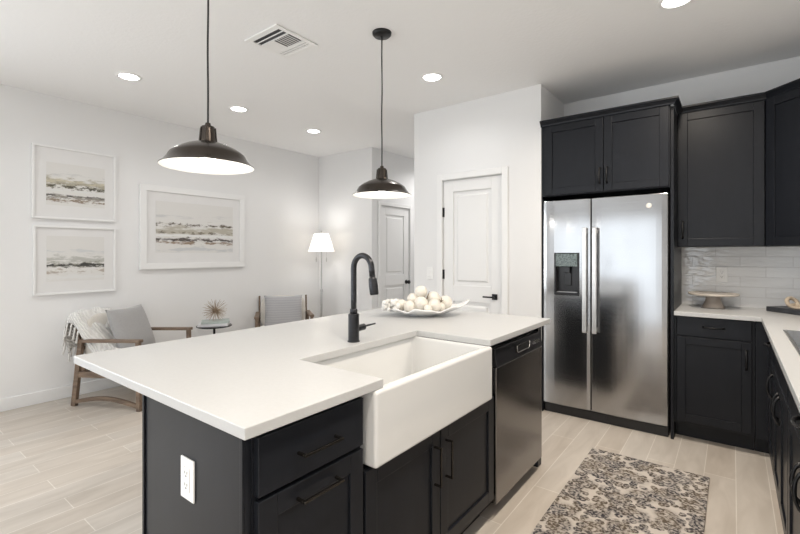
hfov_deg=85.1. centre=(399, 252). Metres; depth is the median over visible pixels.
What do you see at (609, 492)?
runner rug
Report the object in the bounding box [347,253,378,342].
faucet
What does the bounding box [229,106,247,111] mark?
recessed light
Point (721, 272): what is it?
socket
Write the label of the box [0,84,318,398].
wall
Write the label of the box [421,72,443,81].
recessed light
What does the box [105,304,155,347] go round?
throw pillow
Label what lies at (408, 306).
decorative ball
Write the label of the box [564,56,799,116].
wall
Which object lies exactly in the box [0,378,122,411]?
baseboard
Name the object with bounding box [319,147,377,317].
wall
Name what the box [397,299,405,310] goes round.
decorative ball
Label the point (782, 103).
upper cabinet
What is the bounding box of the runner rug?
[531,448,709,533]
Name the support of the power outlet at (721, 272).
attached to the backsplash
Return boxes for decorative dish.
[390,299,469,315]
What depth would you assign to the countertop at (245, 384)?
1.64 m
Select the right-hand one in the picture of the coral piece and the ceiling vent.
the coral piece
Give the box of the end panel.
[533,327,540,466]
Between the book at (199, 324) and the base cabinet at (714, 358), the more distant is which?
the book at (199, 324)
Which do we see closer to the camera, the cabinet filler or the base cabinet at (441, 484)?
the base cabinet at (441, 484)
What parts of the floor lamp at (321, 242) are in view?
lamp shade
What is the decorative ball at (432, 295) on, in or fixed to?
in the decorative dish
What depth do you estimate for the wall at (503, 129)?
3.87 m
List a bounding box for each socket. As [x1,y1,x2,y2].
[183,466,189,492]
[719,270,724,278]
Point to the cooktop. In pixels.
(793, 336)
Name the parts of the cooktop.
glass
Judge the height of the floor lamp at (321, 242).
1.635 m
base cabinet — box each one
[142,394,362,533]
[359,336,493,533]
[674,315,754,449]
[764,338,773,470]
[770,350,788,533]
[788,386,799,533]
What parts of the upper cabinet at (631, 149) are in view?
panel, door, handle, crown moulding, door, panel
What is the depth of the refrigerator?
3.34 m
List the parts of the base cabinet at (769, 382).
handle, drawer, door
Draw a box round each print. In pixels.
[31,143,115,221]
[32,225,115,295]
[139,184,244,269]
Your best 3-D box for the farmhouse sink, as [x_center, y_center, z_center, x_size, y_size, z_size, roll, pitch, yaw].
[-0.010,0.568,1.871,0.482,0.252,0.849,0,0,37]
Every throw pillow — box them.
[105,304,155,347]
[264,295,301,325]
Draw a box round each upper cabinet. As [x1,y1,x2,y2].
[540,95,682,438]
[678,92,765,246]
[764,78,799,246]
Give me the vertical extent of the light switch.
0.117 m
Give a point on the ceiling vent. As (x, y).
(276, 39)
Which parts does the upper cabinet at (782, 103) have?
crown moulding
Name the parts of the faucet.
handle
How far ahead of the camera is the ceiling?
3.12 m
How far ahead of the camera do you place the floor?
2.65 m
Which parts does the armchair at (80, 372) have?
leg, post, seat rail, armrest, leg, armrest, leg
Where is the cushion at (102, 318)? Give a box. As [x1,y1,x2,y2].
[81,312,107,353]
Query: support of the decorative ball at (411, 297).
in the decorative dish
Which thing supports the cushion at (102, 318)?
on the armchair at (80, 372)
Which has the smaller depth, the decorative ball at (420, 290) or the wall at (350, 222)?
the decorative ball at (420, 290)
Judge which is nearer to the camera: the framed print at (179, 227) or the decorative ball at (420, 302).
the decorative ball at (420, 302)
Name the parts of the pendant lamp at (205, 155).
lamp shade, cord, bulb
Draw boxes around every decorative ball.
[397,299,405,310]
[403,301,414,311]
[407,293,417,301]
[414,296,427,309]
[415,286,426,296]
[424,304,431,309]
[426,291,439,301]
[428,299,440,311]
[439,303,444,310]
[440,295,451,308]
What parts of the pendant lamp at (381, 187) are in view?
lamp shade, cord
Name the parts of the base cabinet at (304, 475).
panel, drawer, handle, handle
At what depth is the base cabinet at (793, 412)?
1.55 m
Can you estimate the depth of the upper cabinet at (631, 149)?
3.31 m
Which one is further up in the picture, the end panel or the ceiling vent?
the ceiling vent
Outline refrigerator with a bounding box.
[543,193,670,436]
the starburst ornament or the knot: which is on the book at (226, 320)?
the starburst ornament
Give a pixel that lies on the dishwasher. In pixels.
(516, 361)
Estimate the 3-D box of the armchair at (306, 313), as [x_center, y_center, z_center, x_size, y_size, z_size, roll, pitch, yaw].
[-1.429,0.936,5.358,0.670,0.784,0.702,0,0,-17]
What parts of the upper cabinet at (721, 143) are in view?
handle, crown moulding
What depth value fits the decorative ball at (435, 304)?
2.78 m
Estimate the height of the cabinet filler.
0.884 m
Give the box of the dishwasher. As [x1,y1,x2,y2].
[480,329,541,513]
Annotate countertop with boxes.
[74,308,549,439]
[674,304,799,411]
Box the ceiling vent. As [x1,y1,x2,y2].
[244,24,317,58]
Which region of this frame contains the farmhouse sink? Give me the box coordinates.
[315,336,491,468]
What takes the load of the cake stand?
on the countertop at (774, 323)
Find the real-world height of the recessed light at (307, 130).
0.007 m
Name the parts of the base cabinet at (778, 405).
handle, handle, door, drawer, door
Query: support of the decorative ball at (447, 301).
in the decorative dish
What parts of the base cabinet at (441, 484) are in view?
door, handle, handle, door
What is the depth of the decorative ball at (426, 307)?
2.75 m
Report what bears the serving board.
on the countertop at (774, 323)
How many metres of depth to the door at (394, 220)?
6.21 m
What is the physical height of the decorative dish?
0.103 m
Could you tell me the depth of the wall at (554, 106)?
3.90 m
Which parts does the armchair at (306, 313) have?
armrest, post, armrest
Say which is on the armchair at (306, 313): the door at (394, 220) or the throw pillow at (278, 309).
the throw pillow at (278, 309)
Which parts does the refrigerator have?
door, handle, handle, door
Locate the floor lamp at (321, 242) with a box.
[308,230,334,316]
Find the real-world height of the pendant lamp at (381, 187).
1.044 m
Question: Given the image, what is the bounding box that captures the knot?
[784,296,799,308]
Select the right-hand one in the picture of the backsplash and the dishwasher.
the backsplash
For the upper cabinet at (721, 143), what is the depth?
3.12 m
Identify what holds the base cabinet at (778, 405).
on the floor
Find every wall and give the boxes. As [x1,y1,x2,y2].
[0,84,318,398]
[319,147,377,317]
[378,149,413,292]
[414,84,545,340]
[546,89,563,119]
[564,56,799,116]
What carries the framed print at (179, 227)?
attached to the wall at (281, 193)
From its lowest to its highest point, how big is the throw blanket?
0.449 m
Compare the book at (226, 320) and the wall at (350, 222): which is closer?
the book at (226, 320)
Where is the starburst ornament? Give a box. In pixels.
[203,299,226,320]
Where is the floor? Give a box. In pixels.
[0,386,783,533]
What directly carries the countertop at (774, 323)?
on the base cabinet at (778, 405)
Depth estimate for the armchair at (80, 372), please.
3.75 m
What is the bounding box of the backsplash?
[682,247,799,307]
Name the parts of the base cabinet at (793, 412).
drawer, handle, handle, handle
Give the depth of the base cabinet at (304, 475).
1.22 m
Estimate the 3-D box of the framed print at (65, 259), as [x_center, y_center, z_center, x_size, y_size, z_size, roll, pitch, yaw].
[-3.005,0.064,4.048,0.028,0.620,0.641,0,0,37]
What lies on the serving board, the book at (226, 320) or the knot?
the knot
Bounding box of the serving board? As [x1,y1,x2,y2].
[766,306,799,314]
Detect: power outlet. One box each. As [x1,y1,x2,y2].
[181,455,194,503]
[716,267,727,281]
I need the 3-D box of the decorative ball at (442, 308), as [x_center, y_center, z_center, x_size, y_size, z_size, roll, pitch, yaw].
[0.265,0.351,2.833,0.057,0.057,0.057,0,0,37]
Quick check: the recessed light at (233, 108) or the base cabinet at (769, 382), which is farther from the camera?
the recessed light at (233, 108)
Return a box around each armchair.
[71,312,192,411]
[254,295,313,326]
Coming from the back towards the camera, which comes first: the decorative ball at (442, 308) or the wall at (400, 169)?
the wall at (400, 169)
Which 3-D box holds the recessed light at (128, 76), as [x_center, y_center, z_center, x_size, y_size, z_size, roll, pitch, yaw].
[-2.170,-1.411,3.484,0.184,0.007,0.184,0,0,37]
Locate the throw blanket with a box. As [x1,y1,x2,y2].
[61,307,120,361]
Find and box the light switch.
[427,267,432,278]
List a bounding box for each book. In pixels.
[197,322,229,326]
[201,318,229,324]
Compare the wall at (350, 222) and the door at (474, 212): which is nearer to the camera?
the door at (474, 212)
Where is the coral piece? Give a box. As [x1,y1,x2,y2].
[382,299,400,311]
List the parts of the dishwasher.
control panel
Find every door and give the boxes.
[378,201,411,307]
[437,166,507,314]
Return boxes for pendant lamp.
[158,0,253,174]
[352,28,410,198]
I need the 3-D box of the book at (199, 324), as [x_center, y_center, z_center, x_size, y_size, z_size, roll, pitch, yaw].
[-2.024,0.772,4.745,0.300,0.028,0.220,0,0,-15]
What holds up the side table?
on the floor
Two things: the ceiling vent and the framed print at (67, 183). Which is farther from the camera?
the framed print at (67, 183)
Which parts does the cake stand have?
plate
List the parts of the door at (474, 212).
lever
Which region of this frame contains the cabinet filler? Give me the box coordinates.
[755,321,768,453]
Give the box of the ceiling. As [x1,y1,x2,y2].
[0,0,799,158]
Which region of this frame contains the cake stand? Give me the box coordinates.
[688,291,739,308]
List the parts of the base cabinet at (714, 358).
handle, drawer, door, handle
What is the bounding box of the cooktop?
[783,330,799,355]
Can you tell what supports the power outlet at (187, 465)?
attached to the base cabinet at (304, 475)
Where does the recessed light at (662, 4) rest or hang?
in the ceiling
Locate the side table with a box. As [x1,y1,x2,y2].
[196,323,231,333]
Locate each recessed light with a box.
[115,72,141,80]
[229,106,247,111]
[305,129,321,132]
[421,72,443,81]
[657,0,692,9]
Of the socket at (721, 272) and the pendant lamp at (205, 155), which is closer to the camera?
the pendant lamp at (205, 155)

